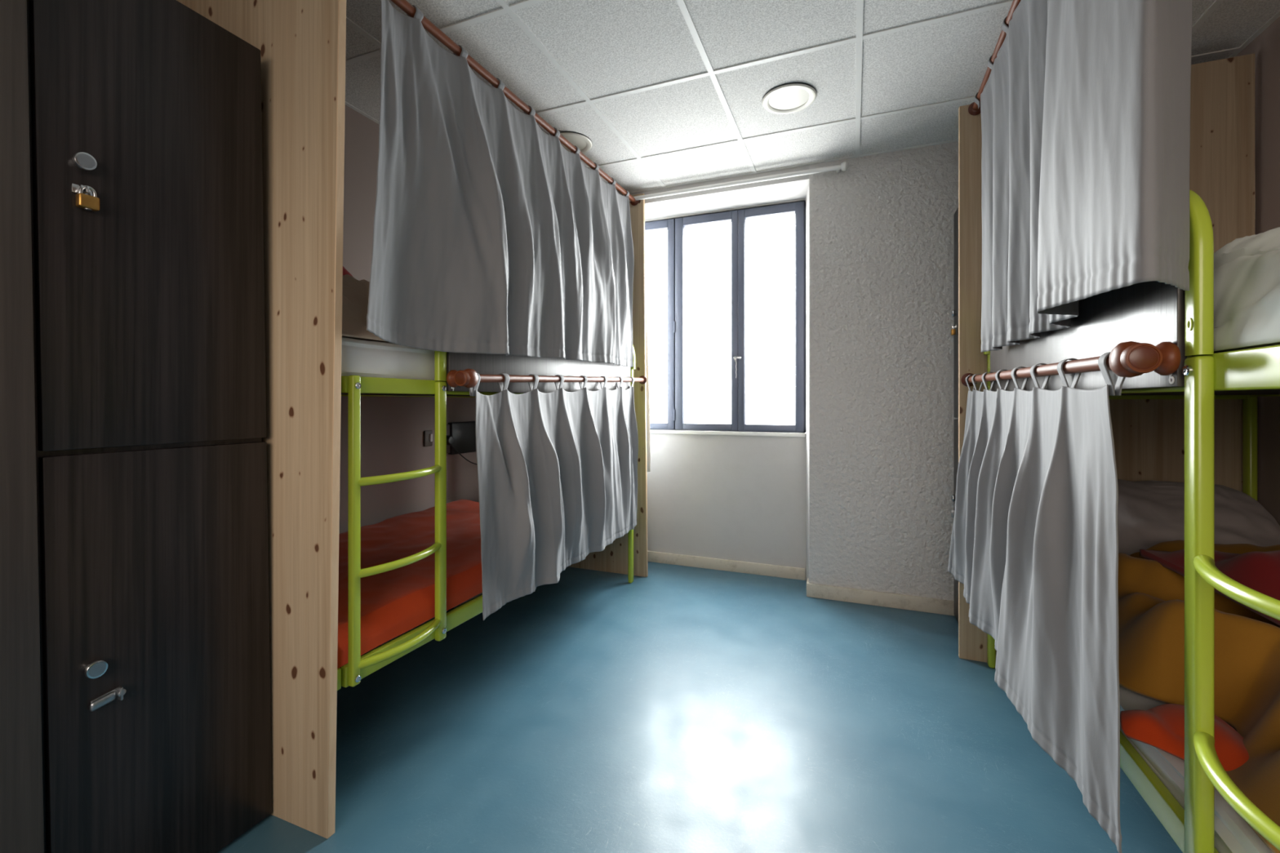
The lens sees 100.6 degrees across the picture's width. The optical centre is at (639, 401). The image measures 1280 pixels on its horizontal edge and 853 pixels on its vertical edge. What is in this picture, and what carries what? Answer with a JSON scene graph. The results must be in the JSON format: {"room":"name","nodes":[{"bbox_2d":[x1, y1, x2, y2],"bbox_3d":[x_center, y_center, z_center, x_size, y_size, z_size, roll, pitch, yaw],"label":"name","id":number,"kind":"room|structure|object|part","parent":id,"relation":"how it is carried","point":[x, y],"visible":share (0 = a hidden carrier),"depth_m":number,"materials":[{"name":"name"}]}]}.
{"room":"dormitory","nodes":[
{"label":"dormitory","id":0,"kind":"room"},
{"bbox_2d":[338,105,479,533],"bbox_3d":[-1.819,-0.127,1.776,0.120,2.634,5.440,0,0,22],"label":"wall","id":1,"kind":"structure","parent":0,"point":[393,428],"depth_m":2.76,"materials":[{"name":"beige paint"}]},
{"bbox_2d":[423,430,432,446],"bbox_3d":[-1.223,0.215,3.072,0.020,0.090,0.060,0,0,22],"label":"light switch","id":2,"kind":"object","parent":1,"relation":"attached to","point":[428,435],"visible":1,"depth_m":3.07,"materials":[{"name":"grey plastic"}]},
{"bbox_2d":[446,421,475,454],"bbox_3d":[-1.122,0.226,3.303,0.035,0.196,0.259,0,0,22],"label":"power socket","id":3,"kind":"object","parent":1,"relation":"attached to","point":[464,433],"visible":0.5,"depth_m":3.30,"materials":[{"name":"black plastic"}]},
{"bbox_3d":[-1.174,0.228,3.191,0.022,0.175,0.077,0,0,22],"label":"socket plate","id":4,"kind":"part","parent":3,"relation":"part of","materials":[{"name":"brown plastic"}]},
{"bbox_2d":[446,435,476,464],"bbox_3d":[-1.083,0.309,3.345,0.032,0.208,0.391,0,0,22],"label":"plug","id":5,"kind":"object","parent":3,"relation":"attached to","point":[450,440],"visible":0.73,"depth_m":3.19,"materials":[{"name":"black plastic"}]},
{"bbox_2d":[216,561,1182,852],"bbox_3d":[0.023,1.220,1.144,4.010,0.060,5.640,0,0,22],"label":"floor","id":6,"kind":"structure","parent":0,"point":[675,708],"depth_m":1.88,"materials":[{"name":"blue laminate"}]},
{"bbox_2d":[0,0,44,852],"bbox_3d":[-1.660,0.102,0.962,0.742,2.176,0.572,0,0,22],"label":"locker","id":7,"kind":"object","parent":6,"relation":"on","point":[21,789],"visible":1,"depth_m":1.05,"materials":[{"name":"laminate"}]},
{"bbox_2d":[26,0,271,852],"bbox_3d":[-1.467,0.102,1.427,0.754,2.176,0.484,0,0,22],"label":"locker","id":8,"kind":"object","parent":6,"relation":"on","point":[148,304],"visible":1,"depth_m":1.26,"materials":[{"name":"laminate"}]},
{"bbox_3d":[-1.192,-0.513,1.138,0.020,0.038,0.038,0,0,22],"label":"lock knob","id":9,"kind":"part","parent":8,"relation":"part of","materials":[{"name":"silver metal"}]},
{"bbox_3d":[-1.183,-0.513,1.135,0.001,0.029,0.029,0,0,22],"label":"knob","id":10,"kind":"part","parent":8,"relation":"part of","materials":[{"name":"silver metal"}]},
{"bbox_2d":[75,185,99,211],"bbox_3d":[-1.187,-0.437,1.142,0.019,0.052,0.034,0,0,22],"label":"padlock","id":11,"kind":"object","parent":8,"relation":"hanging from","point":[88,202],"visible":1,"depth_m":1.14,"materials":[{"name":"gold metal"}]},
{"bbox_3d":[-1.185,0.582,1.155,0.020,0.038,0.038,0,0,22],"label":"lock knob","id":12,"kind":"part","parent":8,"relation":"part of","materials":[{"name":"silver metal"}]},
{"bbox_3d":[-1.176,0.582,1.151,0.001,0.029,0.029,0,0,22],"label":"knob","id":13,"kind":"part","parent":8,"relation":"part of","materials":[{"name":"silver metal"}]},
{"bbox_3d":[-1.151,-0.441,1.292,0.020,1.087,0.464,0,0,22],"label":"door","id":14,"kind":"part","parent":8,"relation":"part of","materials":[{"name":"laminate"}]},
{"bbox_3d":[-1.146,0.646,1.306,0.020,1.063,0.463,0,0,22],"label":"door","id":15,"kind":"part","parent":8,"relation":"part of","materials":[{"name":"laminate"}]},
{"bbox_2d":[176,0,346,839],"bbox_3d":[-1.260,-0.110,1.620,0.994,2.600,0.024,0,0,22],"label":"board","id":16,"kind":"object","parent":6,"relation":"on","point":[301,44],"visible":0.41,"depth_m":1.48,"materials":[{"name":"beige wood"}]},
{"bbox_2d":[337,344,635,690],"bbox_3d":[-0.837,0.392,2.651,0.956,1.596,2.176,0,0,22],"label":"bunk bed","id":17,"kind":"object","parent":6,"relation":"on","point":[358,667],"visible":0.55,"depth_m":1.84,"materials":[{"name":"green paint"}]},
{"bbox_3d":[-1.260,0.794,1.671,0.865,0.060,0.026,0,0,22],"label":"rail","id":18,"kind":"part","parent":17,"relation":"part of","materials":[{"name":"green metal"}]},
{"bbox_2d":[341,337,434,380],"bbox_3d":[-0.874,-0.124,2.663,0.856,0.156,2.090,0,0,22],"label":"mattress","id":19,"kind":"object","parent":17,"relation":"on","point":[362,357],"visible":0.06,"depth_m":1.69,"materials":[{"name":"white fabric"}]},
{"bbox_2d":[342,266,353,277],"bbox_3d":[-1.415,-0.425,2.346,0.131,0.441,0.516,0,0,22],"label":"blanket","id":20,"kind":"object","parent":19,"relation":"on","point":[345,271],"visible":0.02,"depth_m":2.43,"materials":[{"name":"red fabric"}]},
{"bbox_2d":[342,274,389,342],"bbox_3d":[-1.060,-0.344,2.096,0.722,0.299,0.912,0,0,22],"label":"duvet","id":21,"kind":"object","parent":19,"relation":"on","point":[355,293],"visible":0.04,"depth_m":1.78,"materials":[{"name":"fabric"}]},
{"bbox_3d":[-1.267,-0.049,2.824,0.022,0.049,2.096,0,0,22],"label":"rail","id":22,"kind":"part","parent":17,"relation":"part of","materials":[{"name":"green metal"}]},
{"bbox_3d":[-0.464,0.805,2.501,0.022,0.081,2.096,0,0,22],"label":"rail","id":23,"kind":"part","parent":17,"relation":"part of","materials":[{"name":"green metal"}]},
{"bbox_2d":[360,592,482,656],"bbox_3d":[-0.876,0.734,2.663,0.855,0.112,2.090,0,0,22],"label":"mattress","id":24,"kind":"object","parent":17,"relation":"on","point":[481,593],"visible":0.02,"depth_m":1.87,"materials":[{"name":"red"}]},
{"bbox_2d":[337,498,482,668],"bbox_3d":[-0.980,0.681,2.390,0.872,0.161,1.537,0,0,22],"label":"blanket","id":25,"kind":"object","parent":24,"relation":"on","point":[393,602],"visible":0.34,"depth_m":2.04,"materials":[{"name":"fabric"}]},
{"bbox_3d":[-0.464,-0.049,2.501,0.022,0.049,2.096,0,0,22],"label":"rail","id":26,"kind":"part","parent":17,"relation":"part of","materials":[{"name":"green metal"}]},
{"bbox_3d":[-0.372,-0.238,2.671,0.026,0.334,1.790,0,0,22],"label":"guard rail","id":27,"kind":"part","parent":17,"relation":"part of","materials":[{"name":"silver metal"}]},
{"bbox_3d":[-0.372,-0.203,2.638,0.014,0.334,1.642,0,0,22],"label":"guard panel","id":28,"kind":"part","parent":17,"relation":"part of","materials":[{"name":"metal"}]},
{"bbox_2d":[446,368,646,387],"bbox_3d":[-0.298,-0.110,2.710,0.102,0.127,1.892,0,0,21],"label":"curtain rod","id":29,"kind":"object","parent":17,"relation":"attached to","point":[468,378],"visible":1,"depth_m":2.08,"materials":[{"name":"brown wood"}]},
{"bbox_3d":[-0.616,-0.079,1.822,0.042,0.042,0.006,0,0,19],"label":"rod","id":30,"kind":"part","parent":29,"relation":"part of","materials":[{"name":"brown wood"}]},
{"bbox_2d":[453,370,470,386],"bbox_3d":[-0.610,-0.079,1.839,0.056,0.056,0.044,0,0,22],"label":"finial","id":31,"kind":"object","parent":29,"relation":"attached to","point":[461,378],"depth_m":1.82,"materials":[{"name":"brown wood"}]},
{"bbox_2d":[468,373,638,620],"bbox_3d":[-0.281,0.319,2.620,0.135,0.952,1.625,0,0,20],"label":"curtain","id":32,"kind":"object","parent":29,"relation":"hanging from","point":[557,469],"visible":0.98,"depth_m":2.25,"materials":[{"name":"grey fabric"}]},
{"bbox_3d":[-0.060,0.470,3.489,0.028,1.440,0.042,0,0,22],"label":"leg","id":33,"kind":"part","parent":17,"relation":"part of","materials":[{"name":"green paint"}]},
{"bbox_2d":[568,193,648,577],"bbox_3d":[-0.402,-0.110,3.784,0.973,2.600,0.024,0,0,22],"label":"board","id":34,"kind":"object","parent":6,"relation":"on","point":[614,558],"visible":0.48,"depth_m":3.62,"materials":[{"name":"beige wood"}]},
{"bbox_2d":[391,0,639,205],"bbox_3d":[-0.450,-1.321,2.551,0.062,0.149,2.301,0,0,21],"label":"curtain rod","id":35,"kind":"object","parent":34,"relation":"attached to","point":[404,5],"visible":0.77,"depth_m":2.16,"materials":[{"name":"brown wood"}]},
{"bbox_2d":[366,0,634,367],"bbox_3d":[-0.392,-0.774,2.472,0.207,1.214,2.121,0,0,21],"label":"curtain","id":36,"kind":"object","parent":35,"relation":"hanging from","point":[491,236],"visible":0.98,"depth_m":1.93,"materials":[{"name":"grey fabric"}]},
{"bbox_2d":[951,207,958,622],"bbox_3d":[2.065,0.077,2.535,0.957,2.225,0.504,0,0,22],"label":"locker","id":37,"kind":"object","parent":6,"relation":"on","point":[954,313],"visible":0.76,"depth_m":2.87,"materials":[{"name":"laminate"}]},
{"bbox_2d":[951,324,955,335],"bbox_3d":[1.694,-0.385,2.873,0.020,0.054,0.034,0,0,22],"label":"padlock","id":38,"kind":"object","parent":37,"relation":"hanging from","point":[953,330],"visible":1,"depth_m":2.86,"materials":[{"name":"gold metal"}]},
{"bbox_3d":[1.699,0.525,2.874,0.020,0.038,0.038,0,0,22],"label":"lock knob","id":39,"kind":"part","parent":37,"relation":"part of","materials":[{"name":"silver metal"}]},
{"bbox_3d":[1.699,-0.475,2.874,0.020,0.038,0.038,0,0,22],"label":"lock knob","id":40,"kind":"part","parent":37,"relation":"part of","materials":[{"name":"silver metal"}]},
{"bbox_3d":[1.651,0.639,2.701,0.020,1.078,0.500,0,0,22],"label":"door","id":41,"kind":"part","parent":37,"relation":"part of","materials":[{"name":"laminate"}]},
{"bbox_3d":[1.651,-0.471,2.701,0.020,1.122,0.500,0,0,22],"label":"door","id":42,"kind":"part","parent":37,"relation":"part of","materials":[{"name":"laminate"}]},
{"bbox_2d":[958,53,1254,662],"bbox_3d":[1.950,-0.087,2.282,1.007,2.555,0.024,0,0,22],"label":"board","id":43,"kind":"object","parent":6,"relation":"on","point":[1148,434],"visible":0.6,"depth_m":2.17,"materials":[{"name":"beige wood"}]},
{"bbox_2d":[968,0,1021,115],"bbox_3d":[1.194,-1.363,1.584,0.067,0.107,1.832,0,0,22],"label":"curtain rod","id":44,"kind":"object","parent":43,"relation":"attached to","point":[973,109],"visible":0.59,"depth_m":2.08,"materials":[{"name":"brown wood"}]},
{"bbox_2d":[973,0,1192,351],"bbox_3d":[1.129,-0.793,1.590,0.171,1.221,1.721,0,0,22],"label":"curtain","id":45,"kind":"object","parent":44,"relation":"hanging from","point":[1085,104],"visible":0.99,"depth_m":1.01,"materials":[{"name":"grey fabric"}]},
{"bbox_2d":[983,189,1279,852],"bbox_3d":[1.534,0.392,1.204,0.938,1.596,2.258,0,0,22],"label":"bunk bed","id":46,"kind":"object","parent":6,"relation":"on","point":[1154,313],"visible":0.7,"depth_m":0.93,"materials":[{"name":"green paint"}]},
{"bbox_3d":[1.575,0.470,2.381,0.028,1.440,0.042,0,0,22],"label":"leg","id":47,"kind":"part","parent":46,"relation":"part of","materials":[{"name":"green paint"}]},
{"bbox_2d":[960,341,1180,386],"bbox_3d":[1.215,-0.086,1.695,0.088,0.085,1.610,0,0,22],"label":"curtain rod","id":48,"kind":"object","parent":46,"relation":"attached to","point":[1129,359],"visible":0.95,"depth_m":0.98,"materials":[{"name":"brown wood"}]},
{"bbox_2d":[947,351,1125,852],"bbox_3d":[1.180,0.375,1.736,0.131,0.986,1.529,0,0,22],"label":"curtain","id":49,"kind":"object","parent":48,"relation":"hanging from","point":[1033,551],"visible":0.99,"depth_m":1.28,"materials":[{"name":"grey fabric"}]},
{"bbox_2d":[1120,342,1162,373],"bbox_3d":[0.912,-0.078,0.972,0.055,0.056,0.042,0,0,22],"label":"finial","id":50,"kind":"object","parent":48,"relation":"attached to","point":[1135,357],"depth_m":0.96,"materials":[{"name":"brown wood"}]},
{"bbox_3d":[0.905,-0.077,0.955,0.042,0.042,0.005,0,0,22],"label":"rod","id":51,"kind":"part","parent":48,"relation":"part of","materials":[{"name":"brown wood"}]},
{"bbox_3d":[1.235,-0.198,1.606,0.014,0.344,1.409,0,0,22],"label":"guard panel","id":52,"kind":"part","parent":46,"relation":"part of","materials":[{"name":"metal"}]},
{"bbox_3d":[1.268,-0.243,1.657,0.026,0.326,1.616,0,0,22],"label":"guard rail","id":53,"kind":"part","parent":46,"relation":"part of","materials":[{"name":"metal"}]},
{"bbox_3d":[1.169,0.815,1.351,0.022,0.060,2.178,0,0,22],"label":"rail","id":54,"kind":"part","parent":46,"relation":"part of","materials":[{"name":"green metal"}]},
{"bbox_3d":[1.972,-0.040,2.222,0.847,0.064,0.026,0,0,22],"label":"rail","id":55,"kind":"part","parent":46,"relation":"part of","materials":[{"name":"green metal"}]},
{"bbox_2d":[1119,684,1272,852],"bbox_3d":[1.561,0.763,1.199,0.835,0.104,2.150,0,0,22],"label":"mattress","id":56,"kind":"object","parent":46,"relation":"on","point":[1233,834],"visible":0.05,"depth_m":1.05,"materials":[{"name":"white fabric"}]},
{"bbox_2d":[1120,703,1248,771],"bbox_3d":[1.112,0.680,1.092,0.191,0.060,0.304,0,0,31],"label":"blanket","id":57,"kind":"object","parent":56,"relation":"on","point":[1162,727],"visible":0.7,"depth_m":1.08,"materials":[{"name":"fabric"}]},
{"bbox_2d":[1117,479,1279,555],"bbox_3d":[2.006,0.481,1.989,0.623,0.336,0.392,0,0,22],"label":"pillow","id":58,"kind":"object","parent":56,"relation":"on","point":[1150,513],"visible":0.27,"depth_m":1.93,"materials":[{"name":"white fabric"}]},
{"bbox_2d":[1118,539,1279,852],"bbox_3d":[1.552,0.567,1.194,0.808,0.282,1.349,0,0,22],"label":"blanket","id":59,"kind":"object","parent":56,"relation":"on","point":[1151,595],"visible":0.54,"depth_m":1.21,"materials":[{"name":"orange fabric"}]},
{"bbox_2d":[1139,549,1279,625],"bbox_3d":[1.606,0.424,1.047,0.524,0.132,0.962,0,0,16],"label":"blanket","id":60,"kind":"object","parent":59,"relation":"on","point":[1260,571],"visible":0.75,"depth_m":1.27,"materials":[{"name":"red fabric"}]},
{"bbox_3d":[1.169,-0.050,1.351,0.022,0.064,2.178,0,0,22],"label":"rail","id":61,"kind":"part","parent":46,"relation":"part of","materials":[{"name":"metal"}]},
{"bbox_2d":[1188,342,1279,356],"bbox_3d":[1.575,-0.099,1.194,0.800,0.115,2.150,0,0,22],"label":"mattress","id":62,"kind":"object","parent":46,"relation":"on","point":[1273,344],"visible":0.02,"depth_m":0.91,"materials":[{"name":"white"}]},
{"bbox_2d":[1213,226,1279,351],"bbox_3d":[1.405,-0.232,0.841,0.828,0.290,1.294,0,0,22],"label":"duvet","id":63,"kind":"object","parent":62,"relation":"on","point":[1246,269],"visible":0.37,"depth_m":0.88,"materials":[{"name":"white fabric"}]},
{"bbox_3d":[2.369,0.551,2.063,0.028,1.278,0.042,0,0,22],"label":"leg","id":64,"kind":"part","parent":46,"relation":"part of","materials":[{"name":"green paint"}]},
{"bbox_3d":[1.955,-0.050,1.035,0.022,0.064,2.178,0,0,22],"label":"rail","id":65,"kind":"part","parent":46,"relation":"part of","materials":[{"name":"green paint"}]},
{"bbox_2d":[622,141,958,600],"bbox_3d":[0.976,-0.097,3.515,4.010,2.694,0.470,0,0,22],"label":"wall","id":66,"kind":"structure","parent":0,"point":[862,500],"depth_m":3.15,"materials":[{"name":"white paint"}]},
{"bbox_2d":[644,266,650,471],"bbox_3d":[-0.164,-0.425,3.761,0.492,1.830,0.046,0,0,22],"label":"window curtain","id":67,"kind":"object","parent":66,"relation":"hanging from","point":[648,447],"visible":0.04,"depth_m":3.69,"materials":[{"name":"white fabric"}]},
{"bbox_2d":[644,200,805,432],"bbox_3d":[0.429,-0.564,3.826,1.463,1.552,0.100,0,0,22],"label":"window","id":68,"kind":"structure","parent":66,"relation":"in","point":[675,227],"depth_m":3.71,"materials":[{"name":"grey metal"}]},
{"bbox_3d":[0.009,-0.563,4.000,0.542,1.534,0.066,0,0,22],"label":"sash","id":69,"kind":"part","parent":68,"relation":"part of","materials":[{"name":"grey"}]},
{"bbox_3d":[0.479,-0.563,3.811,0.458,1.534,0.066,0,0,22],"label":"sash","id":70,"kind":"part","parent":68,"relation":"part of","materials":[{"name":"grey"}]},
{"bbox_3d":[0.899,-0.563,3.642,0.441,1.534,0.066,0,0,22],"label":"sash","id":71,"kind":"part","parent":68,"relation":"part of","materials":[{"name":"grey"}]},
{"bbox_2d":[647,551,804,580],"bbox_3d":[0.418,1.151,3.801,1.462,0.078,0.014,0,0,22],"label":"baseboard","id":72,"kind":"structure","parent":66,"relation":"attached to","point":[788,572],"depth_m":3.71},
{"bbox_2d":[649,429,805,436],"bbox_3d":[0.430,0.226,3.826,1.465,0.024,0.078,0,0,22],"label":"sill","id":73,"kind":"structure","parent":66,"relation":"attached to","point":[651,431],"depth_m":3.71,"materials":[{"name":"white paint"}]},
{"bbox_2d":[629,161,848,201],"bbox_3d":[0.354,-1.376,3.467,1.872,0.052,0.081,0,0,22],"label":"curtain rod","id":74,"kind":"object","parent":66,"relation":"attached to","point":[843,166],"visible":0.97,"depth_m":3.31,"materials":[{"name":"white paint"}]},
{"bbox_2d":[806,577,954,616],"bbox_3d":[1.431,1.149,3.222,0.786,0.082,0.294,0,0,22],"label":"baseboard","id":75,"kind":"structure","parent":66,"relation":"attached to","point":[935,606],"depth_m":3.08,"materials":[{"name":"beige wood"}]},
{"bbox_2d":[345,0,1279,195],"bbox_3d":[0.023,-1.472,1.144,4.010,0.065,5.640,0,0,22],"label":"ceiling","id":76,"kind":"structure","parent":0,"point":[664,93],"depth_m":2.28,"materials":[{"name":"tile"}]},
{"bbox_2d":[560,131,591,153],"bbox_3d":[-0.393,-1.438,2.966,0.250,0.013,0.250,0,0,22],"label":"recessed light","id":77,"kind":"object","parent":76,"relation":"in","point":[583,143],"visible":0.44,"depth_m":2.93,"materials":[{"name":"white plastic"}]},
{"bbox_2d":[761,82,816,114],"bbox_3d":[0.709,-1.438,2.530,0.250,0.013,0.250,0,0,22],"label":"recessed light","id":78,"kind":"object","parent":76,"relation":"in","point":[788,98],"visible":1,"depth_m":2.52,"materials":[{"name":"white plastic"}]},
{"bbox_2d":[1235,16,1279,525],"bbox_3d":[1.791,-0.127,0.326,0.120,2.634,5.440,0,0,22],"label":"wall","id":79,"kind":"structure","parent":0,"point":[1265,46],"depth_m":2.04,"materials":[{"name":"beige"}]}
]}

